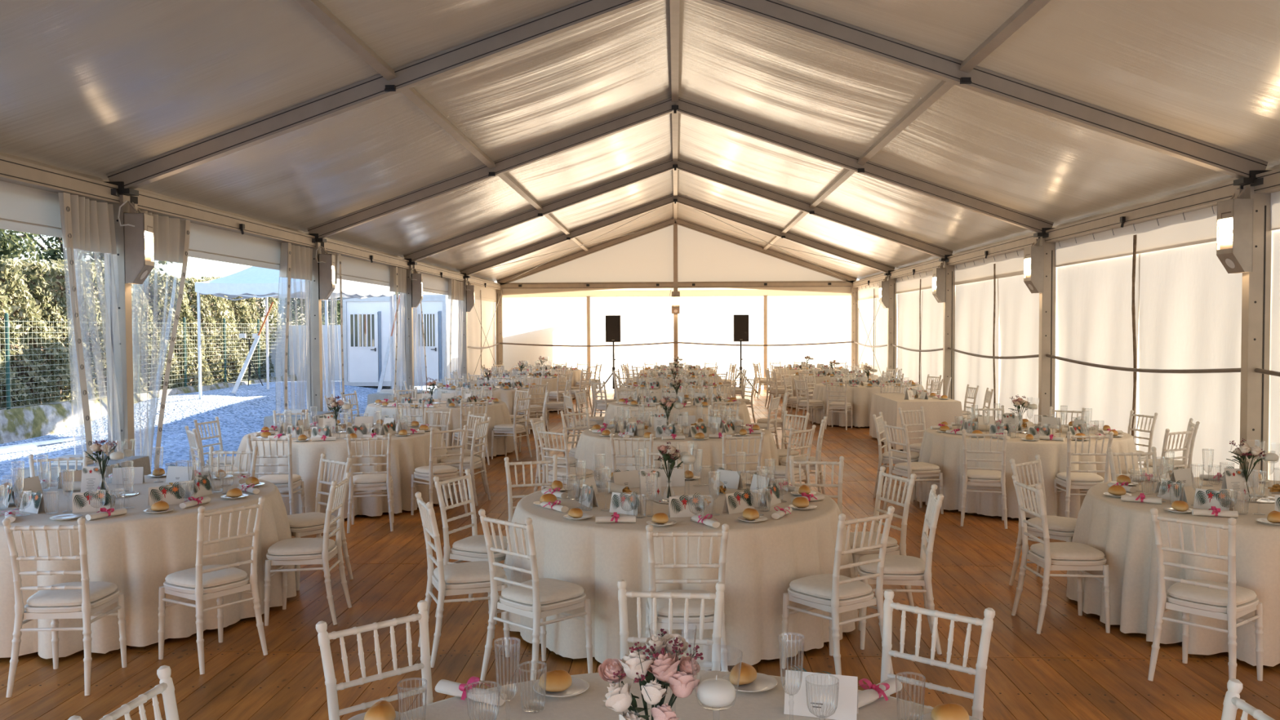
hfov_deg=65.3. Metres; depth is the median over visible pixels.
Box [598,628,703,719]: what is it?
flower bouquet
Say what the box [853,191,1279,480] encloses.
wall
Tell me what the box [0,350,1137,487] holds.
ground
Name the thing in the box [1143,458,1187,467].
cushion
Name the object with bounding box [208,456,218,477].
bowl
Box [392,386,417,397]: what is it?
banquet chair
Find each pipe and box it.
[0,432,107,449]
[0,444,35,451]
[0,445,36,453]
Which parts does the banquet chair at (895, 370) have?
backrest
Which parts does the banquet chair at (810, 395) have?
leg, backrest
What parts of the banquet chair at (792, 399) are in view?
leg, backrest, leg, seat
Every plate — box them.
[48,513,82,520]
[142,506,173,513]
[146,472,167,477]
[211,474,233,479]
[220,493,248,499]
[239,482,265,487]
[293,438,310,441]
[347,711,408,719]
[394,433,410,436]
[533,500,559,505]
[533,676,589,697]
[545,486,569,491]
[563,513,592,519]
[646,519,676,526]
[684,475,700,479]
[691,437,708,439]
[722,672,777,692]
[734,433,750,435]
[737,515,767,522]
[788,504,817,510]
[790,490,816,496]
[920,712,978,719]
[1021,438,1039,440]
[1071,438,1088,440]
[1103,492,1132,497]
[1105,434,1123,437]
[1111,480,1137,485]
[1163,506,1192,513]
[1255,517,1279,524]
[1258,478,1269,482]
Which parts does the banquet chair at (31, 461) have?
leg, rail, leg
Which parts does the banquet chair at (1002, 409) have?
leg, rail, leg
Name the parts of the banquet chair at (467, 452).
leg, rail, leg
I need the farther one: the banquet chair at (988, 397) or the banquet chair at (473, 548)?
the banquet chair at (988, 397)
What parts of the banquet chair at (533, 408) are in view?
leg, seat, backrest, leg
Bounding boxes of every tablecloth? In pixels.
[0,475,296,658]
[17,455,151,479]
[233,423,450,518]
[263,411,334,427]
[363,399,514,457]
[367,391,414,404]
[402,670,932,719]
[431,385,547,428]
[484,375,571,411]
[500,477,857,670]
[506,368,583,398]
[573,422,780,482]
[602,398,751,425]
[618,383,732,399]
[631,374,723,384]
[638,368,715,375]
[770,367,845,396]
[786,373,878,408]
[809,382,924,427]
[869,393,963,449]
[915,423,1138,518]
[1066,476,1279,666]
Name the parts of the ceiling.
roof panel, roof panel, roof panel, roof panel, roof panel, roof panel, roof panel, roof panel, roof panel, roof panel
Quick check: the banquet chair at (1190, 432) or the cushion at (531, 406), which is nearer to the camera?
the banquet chair at (1190, 432)
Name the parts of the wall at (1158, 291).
wall panel, tension rail, wall panel, wall panel, tension rail, wall panel, wall panel, tension rail, wall panel, wall panel, tension rail, wall panel, tension rail, wall panel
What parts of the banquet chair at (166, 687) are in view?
leg, rail, leg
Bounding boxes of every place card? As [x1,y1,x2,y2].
[2,484,19,507]
[13,475,43,497]
[18,489,48,513]
[57,469,81,489]
[72,488,111,512]
[111,465,144,484]
[147,482,185,506]
[165,463,195,482]
[183,474,212,498]
[207,469,214,489]
[279,422,287,435]
[285,424,302,437]
[295,418,310,430]
[311,425,331,438]
[317,416,337,426]
[346,423,368,437]
[354,415,373,426]
[381,422,395,435]
[382,417,395,428]
[395,419,402,431]
[398,393,409,402]
[400,396,413,405]
[415,392,422,401]
[417,397,432,406]
[440,392,454,400]
[446,396,461,405]
[457,381,462,387]
[462,382,471,389]
[464,393,471,398]
[466,395,476,402]
[470,379,476,385]
[479,382,490,389]
[487,378,497,386]
[500,382,511,389]
[502,372,511,377]
[505,379,513,385]
[512,381,521,387]
[517,373,525,378]
[533,372,542,377]
[539,366,546,371]
[544,371,550,376]
[574,475,598,497]
[578,484,598,507]
[608,491,643,515]
[610,469,639,488]
[614,420,622,432]
[622,417,637,429]
[624,422,639,435]
[636,393,644,402]
[640,380,646,386]
[644,395,657,404]
[648,414,653,426]
[649,381,660,388]
[649,392,661,399]
[650,370,657,376]
[652,378,662,385]
[655,424,675,437]
[657,371,666,377]
[657,466,684,486]
[667,396,680,403]
[668,492,705,517]
[669,382,673,388]
[671,391,684,399]
[676,413,695,426]
[685,371,694,377]
[685,381,697,388]
[688,365,695,370]
[688,378,697,385]
[688,422,707,437]
[690,369,697,375]
[693,391,706,397]
[693,395,706,405]
[707,414,723,428]
[712,395,721,402]
[715,467,742,488]
[721,421,735,434]
[722,488,755,514]
[749,473,771,494]
[759,481,781,507]
[782,664,858,719]
[795,364,802,369]
[807,364,814,369]
[811,368,819,373]
[816,363,823,368]
[817,370,826,376]
[831,370,840,376]
[840,368,848,373]
[841,377,850,382]
[848,369,855,374]
[848,378,859,386]
[862,377,867,382]
[868,378,879,386]
[878,376,888,382]
[886,378,896,386]
[891,377,898,384]
[912,389,917,394]
[920,390,928,399]
[962,420,978,433]
[976,414,995,426]
[989,422,1011,436]
[1014,415,1022,426]
[1027,424,1050,438]
[1040,414,1061,428]
[1066,423,1084,437]
[1072,417,1085,431]
[1081,421,1088,435]
[1154,472,1170,493]
[1157,479,1186,502]
[1169,466,1195,486]
[1193,488,1233,511]
[1222,465,1258,487]
[1275,494,1279,511]
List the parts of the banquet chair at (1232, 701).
leg, rail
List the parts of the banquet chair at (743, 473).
leg, rail, rail, rail, rail, leg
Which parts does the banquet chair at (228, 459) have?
leg, rail, rail, rail, leg, seat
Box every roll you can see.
[0,482,13,490]
[0,489,5,496]
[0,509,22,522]
[39,477,53,488]
[85,507,127,520]
[151,500,168,511]
[152,467,164,475]
[178,496,210,508]
[194,470,211,476]
[214,469,226,477]
[226,488,242,497]
[236,483,259,493]
[237,474,251,484]
[245,476,258,485]
[253,430,275,435]
[260,431,271,437]
[261,426,269,431]
[267,433,288,438]
[268,425,280,431]
[297,434,306,440]
[309,421,318,426]
[311,435,336,440]
[350,433,357,438]
[362,432,385,437]
[364,700,395,719]
[376,419,383,424]
[381,399,393,402]
[386,403,404,407]
[398,429,407,435]
[407,428,424,434]
[410,421,418,426]
[418,425,428,430]
[424,404,435,408]
[435,675,506,706]
[456,387,469,390]
[458,403,474,406]
[538,669,572,692]
[539,493,556,503]
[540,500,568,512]
[541,487,568,498]
[551,480,563,489]
[568,507,582,518]
[574,480,608,486]
[591,424,600,429]
[591,427,613,433]
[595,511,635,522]
[600,422,615,428]
[601,430,610,435]
[608,420,616,425]
[617,431,629,437]
[618,400,631,404]
[631,400,637,404]
[636,420,645,424]
[640,404,656,406]
[644,431,651,437]
[645,386,658,389]
[651,512,668,523]
[662,433,684,439]
[671,419,677,424]
[680,403,690,406]
[684,470,693,478]
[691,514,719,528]
[694,432,704,439]
[697,417,703,422]
[701,401,707,405]
[708,432,732,438]
[711,475,742,483]
[728,662,756,684]
[733,421,742,426]
[739,428,746,435]
[742,424,754,430]
[742,507,759,519]
[746,428,761,433]
[752,424,759,430]
[770,481,799,491]
[771,506,791,519]
[791,492,825,502]
[791,497,808,507]
[798,484,810,494]
[849,383,859,386]
[857,677,902,707]
[930,423,951,429]
[930,702,968,719]
[932,395,941,399]
[939,425,950,431]
[941,395,947,399]
[941,421,947,425]
[946,428,967,435]
[951,420,962,425]
[971,430,982,436]
[991,432,1010,439]
[994,419,1001,423]
[1026,434,1033,439]
[1039,434,1065,440]
[1075,432,1085,439]
[1089,424,1098,430]
[1100,428,1123,434]
[1102,425,1110,431]
[1107,481,1137,493]
[1107,484,1126,495]
[1108,429,1118,435]
[1116,475,1131,484]
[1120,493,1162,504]
[1129,472,1159,481]
[1171,500,1188,511]
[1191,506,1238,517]
[1200,472,1222,480]
[1266,511,1279,523]
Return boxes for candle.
[109,449,124,459]
[120,448,133,457]
[342,404,350,409]
[666,651,688,658]
[675,403,683,408]
[679,449,691,459]
[681,453,695,462]
[697,674,735,706]
[1028,404,1037,408]
[1262,451,1278,461]
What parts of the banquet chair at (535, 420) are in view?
leg, seat, leg, leg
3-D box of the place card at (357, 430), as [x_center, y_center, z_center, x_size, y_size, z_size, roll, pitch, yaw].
[-2.938,0.735,10.369,0.215,0.138,0.064,-1,2,-22]
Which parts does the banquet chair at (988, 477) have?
leg, seat, rail, rail, rail, rail, leg, leg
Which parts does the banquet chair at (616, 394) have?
leg, rail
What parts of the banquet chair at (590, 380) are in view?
leg, backrest, leg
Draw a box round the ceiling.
[0,0,1279,282]
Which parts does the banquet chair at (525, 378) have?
backrest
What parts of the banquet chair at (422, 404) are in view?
leg, rail, rail, leg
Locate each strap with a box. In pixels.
[231,302,273,393]
[377,293,401,392]
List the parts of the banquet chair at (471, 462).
leg, seat, leg, rail, rail, rail, rail, leg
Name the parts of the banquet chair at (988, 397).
leg, leg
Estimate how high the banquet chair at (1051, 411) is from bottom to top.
0.924 m
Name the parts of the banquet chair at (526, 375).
backrest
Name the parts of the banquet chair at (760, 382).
leg, leg, seat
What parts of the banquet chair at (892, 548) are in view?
leg, seat, leg, rail, rail, rail, rail, leg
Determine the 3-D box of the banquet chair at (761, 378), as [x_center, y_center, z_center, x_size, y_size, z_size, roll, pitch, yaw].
[3.490,0.528,28.261,0.482,0.924,0.416,1,2,34]
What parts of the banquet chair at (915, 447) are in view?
leg, rail, seat, rail, rail, rail, leg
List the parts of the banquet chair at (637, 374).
backrest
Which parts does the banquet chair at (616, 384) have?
leg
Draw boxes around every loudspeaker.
[605,315,620,342]
[733,315,748,342]
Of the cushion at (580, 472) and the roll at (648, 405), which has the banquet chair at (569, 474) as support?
the cushion at (580, 472)
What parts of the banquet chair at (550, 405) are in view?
leg, seat, leg, leg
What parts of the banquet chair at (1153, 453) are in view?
leg, rail, rail, leg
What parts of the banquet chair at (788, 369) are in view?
leg, backrest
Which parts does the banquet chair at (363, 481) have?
leg, leg, rail, rail, rail, rail, seat, leg, leg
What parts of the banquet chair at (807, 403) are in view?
leg, backrest, leg, seat, leg, leg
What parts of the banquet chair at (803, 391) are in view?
leg, backrest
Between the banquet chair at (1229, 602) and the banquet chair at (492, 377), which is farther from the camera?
the banquet chair at (492, 377)
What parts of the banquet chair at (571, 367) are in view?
backrest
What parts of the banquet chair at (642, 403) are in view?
leg, rail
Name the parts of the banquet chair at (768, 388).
leg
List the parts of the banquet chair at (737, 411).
leg, rail, leg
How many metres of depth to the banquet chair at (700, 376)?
20.74 m
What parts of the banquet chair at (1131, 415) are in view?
leg, rail, rail, seat, rail, rail, leg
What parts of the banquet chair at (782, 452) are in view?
leg, rail, leg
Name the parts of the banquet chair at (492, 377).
backrest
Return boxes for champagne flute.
[10,467,24,509]
[11,461,24,499]
[35,454,48,492]
[61,469,74,511]
[121,466,134,508]
[152,447,163,482]
[186,460,199,486]
[189,448,199,475]
[208,456,219,490]
[493,640,519,702]
[575,462,586,501]
[595,457,604,492]
[600,471,611,509]
[634,449,644,474]
[645,472,657,515]
[692,449,702,485]
[708,474,719,515]
[736,454,746,489]
[755,466,768,508]
[764,459,775,484]
[778,635,804,703]
[1155,457,1168,496]
[1162,451,1174,475]
[1191,464,1204,506]
[1202,448,1213,486]
[1252,470,1266,515]
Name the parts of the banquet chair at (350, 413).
leg, leg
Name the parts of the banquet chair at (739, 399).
leg, rail, rail, leg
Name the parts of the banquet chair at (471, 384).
backrest, leg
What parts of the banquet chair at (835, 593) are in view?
leg, seat, leg, leg, rail, rail, rail, rail, leg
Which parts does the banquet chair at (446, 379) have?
backrest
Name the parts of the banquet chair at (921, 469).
leg, rail, rail, rail, rail, leg, seat, leg, leg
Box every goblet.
[13,490,31,515]
[45,467,60,488]
[88,489,106,509]
[177,481,194,497]
[218,464,232,485]
[219,471,234,493]
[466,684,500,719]
[573,484,587,508]
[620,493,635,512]
[648,626,697,713]
[688,495,703,520]
[689,650,742,718]
[750,490,765,514]
[805,676,839,719]
[1129,469,1145,491]
[1151,478,1168,502]
[1219,488,1237,508]
[1259,443,1279,500]
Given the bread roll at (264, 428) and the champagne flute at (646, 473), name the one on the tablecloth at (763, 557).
the champagne flute at (646, 473)
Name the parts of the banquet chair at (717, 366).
backrest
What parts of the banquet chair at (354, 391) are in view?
leg, leg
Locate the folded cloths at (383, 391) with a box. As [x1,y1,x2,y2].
[378,389,397,393]
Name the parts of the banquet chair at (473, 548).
leg, rail, rail, rail, rail, leg, seat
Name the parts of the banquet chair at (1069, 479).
leg, leg, seat, rail, rail, rail, rail, leg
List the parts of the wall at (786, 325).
wall panel, gable panel, tension rail, wall panel, wall panel, tension rail, gable panel, wall panel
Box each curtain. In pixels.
[57,192,124,454]
[132,208,190,469]
[275,242,314,409]
[320,251,345,422]
[389,266,410,390]
[413,271,427,392]
[444,279,463,383]
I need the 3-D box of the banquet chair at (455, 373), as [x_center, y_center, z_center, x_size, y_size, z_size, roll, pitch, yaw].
[-4.164,0.701,23.694,0.482,0.924,0.416,0,2,-1]
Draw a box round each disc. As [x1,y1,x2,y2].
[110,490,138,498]
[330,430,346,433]
[653,495,688,503]
[1010,430,1027,433]
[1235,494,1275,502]
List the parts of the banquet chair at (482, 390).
rail, leg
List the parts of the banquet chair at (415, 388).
rail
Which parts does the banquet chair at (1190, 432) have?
leg, rail, rail, rail, rail, leg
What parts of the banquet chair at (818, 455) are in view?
seat, leg, leg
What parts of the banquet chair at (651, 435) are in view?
leg, rail, rail, rail, leg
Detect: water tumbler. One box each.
[43,491,58,514]
[110,489,124,507]
[210,472,223,492]
[396,680,426,719]
[518,662,546,712]
[567,478,579,499]
[580,488,593,510]
[632,494,646,518]
[699,495,713,519]
[700,466,711,484]
[757,490,770,511]
[895,674,925,719]
[1141,473,1155,494]
[1233,491,1249,515]
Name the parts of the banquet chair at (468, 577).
rail, leg, rail, rail, rail, leg, seat, leg, leg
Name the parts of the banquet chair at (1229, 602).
leg, leg, rail, rail, rail, rail, seat, leg, leg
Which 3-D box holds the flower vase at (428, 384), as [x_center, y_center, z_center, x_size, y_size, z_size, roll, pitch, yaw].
[-3.154,0.457,15.114,0.190,0.389,0.234,0,2,0]
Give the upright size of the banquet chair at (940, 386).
0.924 m
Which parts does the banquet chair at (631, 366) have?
backrest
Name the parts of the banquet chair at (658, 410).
leg, rail, leg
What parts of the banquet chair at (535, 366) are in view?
backrest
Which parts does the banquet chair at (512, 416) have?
leg, leg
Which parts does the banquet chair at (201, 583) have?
leg, leg, seat, leg, rail, rail, rail, rail, leg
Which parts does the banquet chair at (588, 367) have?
leg, backrest, leg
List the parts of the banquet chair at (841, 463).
leg, rail, rail, rail, leg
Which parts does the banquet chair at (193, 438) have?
leg, leg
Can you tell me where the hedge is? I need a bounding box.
[0,257,282,409]
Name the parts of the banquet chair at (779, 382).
leg, backrest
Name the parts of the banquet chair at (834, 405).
leg, leg, backrest, seat, leg, leg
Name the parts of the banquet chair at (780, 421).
seat, leg, leg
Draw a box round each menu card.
[80,466,106,492]
[323,413,337,431]
[422,390,431,398]
[476,377,484,386]
[512,368,518,377]
[535,363,540,369]
[639,468,662,500]
[653,413,666,431]
[661,389,671,402]
[662,376,669,386]
[666,368,671,375]
[800,361,806,367]
[822,366,829,373]
[856,374,862,384]
[904,386,914,399]
[1000,413,1016,431]
[1221,468,1248,500]
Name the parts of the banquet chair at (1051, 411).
leg, rail, leg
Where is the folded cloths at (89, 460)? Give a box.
[51,454,97,465]
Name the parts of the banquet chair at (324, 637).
leg, rail, rail, rail, leg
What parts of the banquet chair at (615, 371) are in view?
backrest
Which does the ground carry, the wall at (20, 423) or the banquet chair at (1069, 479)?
the wall at (20, 423)
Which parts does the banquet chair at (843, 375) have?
backrest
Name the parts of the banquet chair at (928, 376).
leg, leg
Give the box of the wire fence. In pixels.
[0,312,288,409]
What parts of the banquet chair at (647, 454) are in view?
leg, rail, leg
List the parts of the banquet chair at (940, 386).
leg, backrest, leg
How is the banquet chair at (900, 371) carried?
on the floor
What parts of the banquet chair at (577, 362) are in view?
backrest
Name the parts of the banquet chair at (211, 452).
leg, rail, rail, leg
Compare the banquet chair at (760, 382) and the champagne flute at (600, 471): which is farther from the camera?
the banquet chair at (760, 382)
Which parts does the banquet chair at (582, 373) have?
seat, leg, backrest, leg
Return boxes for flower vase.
[84,439,117,490]
[327,395,346,431]
[425,377,436,403]
[484,368,492,380]
[517,360,524,373]
[538,356,545,364]
[653,440,683,500]
[659,395,675,425]
[667,366,679,380]
[671,377,682,397]
[672,359,680,371]
[803,355,810,367]
[828,359,836,368]
[862,364,871,382]
[1008,395,1030,431]
[1226,438,1265,497]
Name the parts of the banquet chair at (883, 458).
leg, leg, seat, leg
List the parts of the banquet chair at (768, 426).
leg, leg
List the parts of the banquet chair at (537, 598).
leg, rail, rail, rail, rail, leg, seat, leg, leg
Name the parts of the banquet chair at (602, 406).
leg, backrest, seat, leg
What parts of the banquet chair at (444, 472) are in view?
leg, leg, seat, leg, rail, rail, rail, rail, leg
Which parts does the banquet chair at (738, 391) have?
seat, leg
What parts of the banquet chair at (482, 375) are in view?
backrest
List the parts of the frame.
post, post, post, post, post, gable post, post, post, post, post, post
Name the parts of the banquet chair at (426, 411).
leg, rail, rail, leg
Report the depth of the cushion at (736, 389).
22.88 m
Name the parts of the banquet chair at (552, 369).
backrest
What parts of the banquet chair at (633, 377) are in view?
backrest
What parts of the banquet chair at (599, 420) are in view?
leg, leg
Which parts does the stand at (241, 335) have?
leg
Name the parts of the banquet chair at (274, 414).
leg, rail, leg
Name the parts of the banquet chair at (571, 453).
leg, rail, rail, rail, leg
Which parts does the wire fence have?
fence post, fence post, fence post, fence post, fence post, fence post, fence post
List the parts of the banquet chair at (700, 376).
backrest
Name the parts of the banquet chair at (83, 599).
leg, rail, rail, rail, rail, leg, seat, leg, leg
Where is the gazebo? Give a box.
[195,266,395,409]
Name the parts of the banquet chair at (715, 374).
backrest, leg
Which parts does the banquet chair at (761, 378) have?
leg, leg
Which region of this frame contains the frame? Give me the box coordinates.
[0,0,1279,479]
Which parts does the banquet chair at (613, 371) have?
leg, leg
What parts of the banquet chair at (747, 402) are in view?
leg, backrest, leg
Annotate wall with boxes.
[0,180,500,382]
[0,374,297,444]
[262,324,343,381]
[494,224,859,390]
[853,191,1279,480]
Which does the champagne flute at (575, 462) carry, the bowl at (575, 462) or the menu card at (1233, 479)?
the bowl at (575, 462)
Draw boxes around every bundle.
[63,481,81,491]
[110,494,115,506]
[166,480,186,489]
[341,422,351,428]
[370,427,379,434]
[607,482,631,493]
[635,424,648,430]
[680,428,688,434]
[690,421,707,426]
[702,498,711,506]
[713,480,726,493]
[860,382,868,386]
[977,424,990,431]
[1021,421,1034,428]
[1055,427,1068,433]
[1267,483,1279,492]
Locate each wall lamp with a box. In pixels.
[117,200,154,284]
[315,245,334,299]
[409,267,422,307]
[465,280,474,311]
[669,287,679,314]
[879,275,888,308]
[932,262,946,302]
[1023,237,1044,293]
[1216,186,1253,273]
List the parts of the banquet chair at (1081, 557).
leg, rail, rail, rail, rail, leg, seat, leg, leg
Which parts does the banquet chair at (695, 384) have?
backrest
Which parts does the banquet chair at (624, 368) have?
backrest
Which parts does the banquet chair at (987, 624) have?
leg, rail, rail, rail, rail, leg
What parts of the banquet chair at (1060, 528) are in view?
leg, rail, rail, leg, seat, leg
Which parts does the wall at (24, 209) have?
wall panel, tension rail, wall panel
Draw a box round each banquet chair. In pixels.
[2,517,126,697]
[27,451,88,482]
[67,665,179,719]
[157,496,267,674]
[184,425,241,475]
[193,416,235,467]
[208,445,257,476]
[246,433,305,515]
[263,471,351,626]
[272,408,308,426]
[287,453,353,591]
[315,600,433,719]
[324,394,344,423]
[333,397,353,424]
[340,390,359,422]
[346,432,394,533]
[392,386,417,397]
[395,400,424,425]
[403,380,407,390]
[410,424,467,516]
[414,491,510,667]
[423,407,452,449]
[433,468,507,624]
[438,416,491,506]
[444,376,463,384]
[445,410,487,493]
[449,371,456,386]
[452,398,489,465]
[453,369,458,386]
[461,386,484,398]
[468,373,484,382]
[470,383,493,398]
[478,508,592,680]
[491,366,504,373]
[491,375,510,382]
[491,395,532,460]
[493,363,503,373]
[503,454,557,531]
[508,373,527,383]
[510,387,530,444]
[517,390,549,452]
[518,382,549,434]
[520,366,536,375]
[524,375,542,386]
[529,416,577,492]
[536,426,596,489]
[545,378,571,428]
[547,372,573,413]
[551,367,566,376]
[557,365,572,397]
[560,408,590,484]
[562,392,597,453]
[568,370,592,412]
[571,368,588,407]
[574,364,597,399]
[574,388,604,447]
[577,362,588,395]
[584,363,602,395]
[589,377,616,416]
[591,380,609,416]
[609,432,653,477]
[611,368,622,397]
[612,370,619,399]
[614,386,637,400]
[615,382,634,399]
[617,375,635,389]
[617,579,724,671]
[620,364,631,384]
[622,363,632,380]
[625,372,639,383]
[626,368,637,383]
[627,405,660,422]
[631,365,644,374]
[640,399,669,422]
[644,362,657,368]
[644,447,694,472]
[644,523,728,671]
[662,374,681,381]
[671,372,688,382]
[674,382,696,398]
[680,386,705,397]
[698,374,718,384]
[703,365,717,375]
[704,362,716,370]
[707,405,740,424]
[711,398,740,421]
[713,431,764,479]
[714,371,728,386]
[716,382,737,399]
[722,363,735,380]
[722,364,736,397]
[727,368,745,398]
[729,369,746,398]
[736,376,755,422]
[745,393,781,448]
[752,362,768,395]
[753,363,773,398]
[756,390,789,448]
[760,424,816,489]
[764,368,785,406]
[766,369,791,408]
[768,361,781,373]
[771,364,788,395]
[777,410,809,483]
[778,366,790,401]
[780,416,826,494]
[781,506,894,675]
[782,374,810,422]
[788,455,844,513]
[793,377,824,426]
[797,370,814,411]
[801,373,815,415]
[824,379,852,430]
[833,361,846,368]
[842,373,861,379]
[846,364,859,370]
[846,371,864,379]
[848,466,916,613]
[853,365,866,372]
[857,484,943,654]
[872,411,919,500]
[880,380,902,393]
[880,589,995,719]
[881,370,893,379]
[882,420,943,514]
[884,373,903,380]
[886,367,897,377]
[897,368,902,378]
[897,405,925,484]
[925,373,941,394]
[929,378,943,395]
[946,377,951,396]
[960,428,1007,528]
[962,384,978,414]
[962,387,993,421]
[971,404,1004,420]
[1008,454,1077,585]
[1011,474,1110,634]
[1049,406,1085,425]
[1053,431,1113,517]
[1106,446,1157,480]
[1127,409,1158,465]
[1128,426,1194,477]
[1142,417,1199,470]
[1147,507,1263,680]
[1221,678,1275,719]
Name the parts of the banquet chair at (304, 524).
leg, seat, leg, rail, rail, rail, rail, leg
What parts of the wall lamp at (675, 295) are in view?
casing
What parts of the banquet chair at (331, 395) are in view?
leg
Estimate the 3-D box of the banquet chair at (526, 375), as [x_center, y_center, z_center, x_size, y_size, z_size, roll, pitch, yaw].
[-2.692,0.745,22.061,0.416,0.924,0.482,0,2,-8]
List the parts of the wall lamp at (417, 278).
casing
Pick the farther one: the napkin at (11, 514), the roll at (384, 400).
the roll at (384, 400)
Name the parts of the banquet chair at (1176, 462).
seat, leg, leg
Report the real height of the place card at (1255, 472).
0.138 m
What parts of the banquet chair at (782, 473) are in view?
seat, leg, rail, rail, rail, leg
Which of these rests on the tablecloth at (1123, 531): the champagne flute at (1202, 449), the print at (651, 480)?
the champagne flute at (1202, 449)
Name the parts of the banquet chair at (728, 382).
leg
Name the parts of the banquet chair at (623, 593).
leg, rail, rail, rail, leg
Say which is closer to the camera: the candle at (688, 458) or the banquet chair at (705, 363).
the candle at (688, 458)
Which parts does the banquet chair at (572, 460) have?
leg, leg, seat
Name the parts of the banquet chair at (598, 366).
backrest, leg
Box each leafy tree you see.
[0,228,44,268]
[0,229,173,271]
[268,292,423,324]
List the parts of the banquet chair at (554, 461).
leg, rail, rail, rail, leg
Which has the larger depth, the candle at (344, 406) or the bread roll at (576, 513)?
the candle at (344, 406)
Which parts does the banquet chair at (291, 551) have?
leg, leg, seat, leg, rail, rail, rail, rail, leg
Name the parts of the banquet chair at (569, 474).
leg, rail, rail, rail, rail, leg, seat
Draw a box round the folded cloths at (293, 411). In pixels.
[282,408,308,415]
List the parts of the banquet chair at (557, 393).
leg, seat, backrest, leg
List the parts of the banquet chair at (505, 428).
leg, leg, seat, leg, leg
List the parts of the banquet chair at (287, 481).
leg, rail, rail, rail, rail, seat, leg, leg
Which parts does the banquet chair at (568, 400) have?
leg, leg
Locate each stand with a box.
[239,333,263,386]
[597,342,622,393]
[733,341,757,393]
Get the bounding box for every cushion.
[26,581,117,606]
[164,564,247,588]
[197,466,240,475]
[205,456,235,464]
[257,474,301,484]
[267,537,335,555]
[287,511,335,528]
[352,473,391,484]
[414,464,457,474]
[433,560,505,583]
[440,455,480,463]
[445,448,476,457]
[452,534,507,553]
[455,427,478,433]
[493,423,524,429]
[501,577,584,604]
[510,414,523,419]
[518,417,541,422]
[520,404,542,408]
[541,456,577,464]
[546,401,563,404]
[548,466,593,476]
[549,391,567,393]
[568,389,586,391]
[569,421,597,426]
[569,447,576,453]
[571,386,583,389]
[582,416,604,421]
[595,399,616,402]
[597,402,609,406]
[647,589,715,616]
[713,472,752,479]
[729,388,742,391]
[736,398,750,401]
[745,422,773,428]
[757,377,768,379]
[757,418,782,422]
[760,465,804,475]
[768,386,785,388]
[772,387,790,390]
[777,448,799,456]
[781,456,815,463]
[788,396,807,399]
[789,573,871,599]
[800,400,822,403]
[829,401,850,405]
[848,531,897,548]
[858,553,925,574]
[882,450,919,458]
[894,462,939,471]
[909,443,921,449]
[962,410,971,414]
[962,414,982,419]
[967,469,1001,479]
[1026,515,1077,532]
[1030,542,1104,560]
[1056,471,1103,482]
[1128,467,1168,475]
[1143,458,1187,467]
[1167,578,1257,606]
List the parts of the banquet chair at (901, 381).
leg, backrest, leg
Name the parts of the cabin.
corner post, pane, door rail, door rail, door, rail, rail, pane, door rail, door rail, door, corner post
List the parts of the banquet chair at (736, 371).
leg, backrest, leg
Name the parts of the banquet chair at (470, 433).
leg, seat, rail, rail, leg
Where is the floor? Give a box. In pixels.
[0,389,1279,719]
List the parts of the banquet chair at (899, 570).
leg, leg, seat, rail, rail, rail, leg, leg, rail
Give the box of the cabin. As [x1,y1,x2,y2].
[342,294,457,390]
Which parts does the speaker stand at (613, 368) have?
leg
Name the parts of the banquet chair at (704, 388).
rail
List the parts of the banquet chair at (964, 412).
leg, leg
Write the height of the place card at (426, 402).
0.138 m
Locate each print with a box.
[4,485,12,501]
[21,489,41,509]
[82,467,101,490]
[189,474,211,494]
[286,424,301,435]
[324,414,334,428]
[383,422,395,431]
[401,396,411,403]
[418,397,432,404]
[502,382,511,386]
[581,484,593,502]
[611,491,639,511]
[626,422,635,433]
[640,470,660,494]
[645,395,656,402]
[691,422,706,434]
[694,395,706,403]
[724,421,734,431]
[728,488,755,509]
[764,481,779,502]
[888,378,895,384]
[963,420,976,431]
[1003,413,1014,428]
[1070,423,1084,434]
[1160,480,1182,497]
[1226,470,1246,494]
[1275,497,1279,508]
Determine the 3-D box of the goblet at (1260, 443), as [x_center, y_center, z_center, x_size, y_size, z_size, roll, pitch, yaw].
[4.017,0.709,6.362,0.120,0.362,0.120,0,2,2]
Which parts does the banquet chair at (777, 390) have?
leg, backrest, leg, seat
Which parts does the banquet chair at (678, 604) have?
leg, leg, rail, seat, rail, rail, rail, leg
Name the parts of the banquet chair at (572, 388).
leg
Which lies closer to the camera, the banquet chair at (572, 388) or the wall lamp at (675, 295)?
the banquet chair at (572, 388)
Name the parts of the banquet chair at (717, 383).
leg, leg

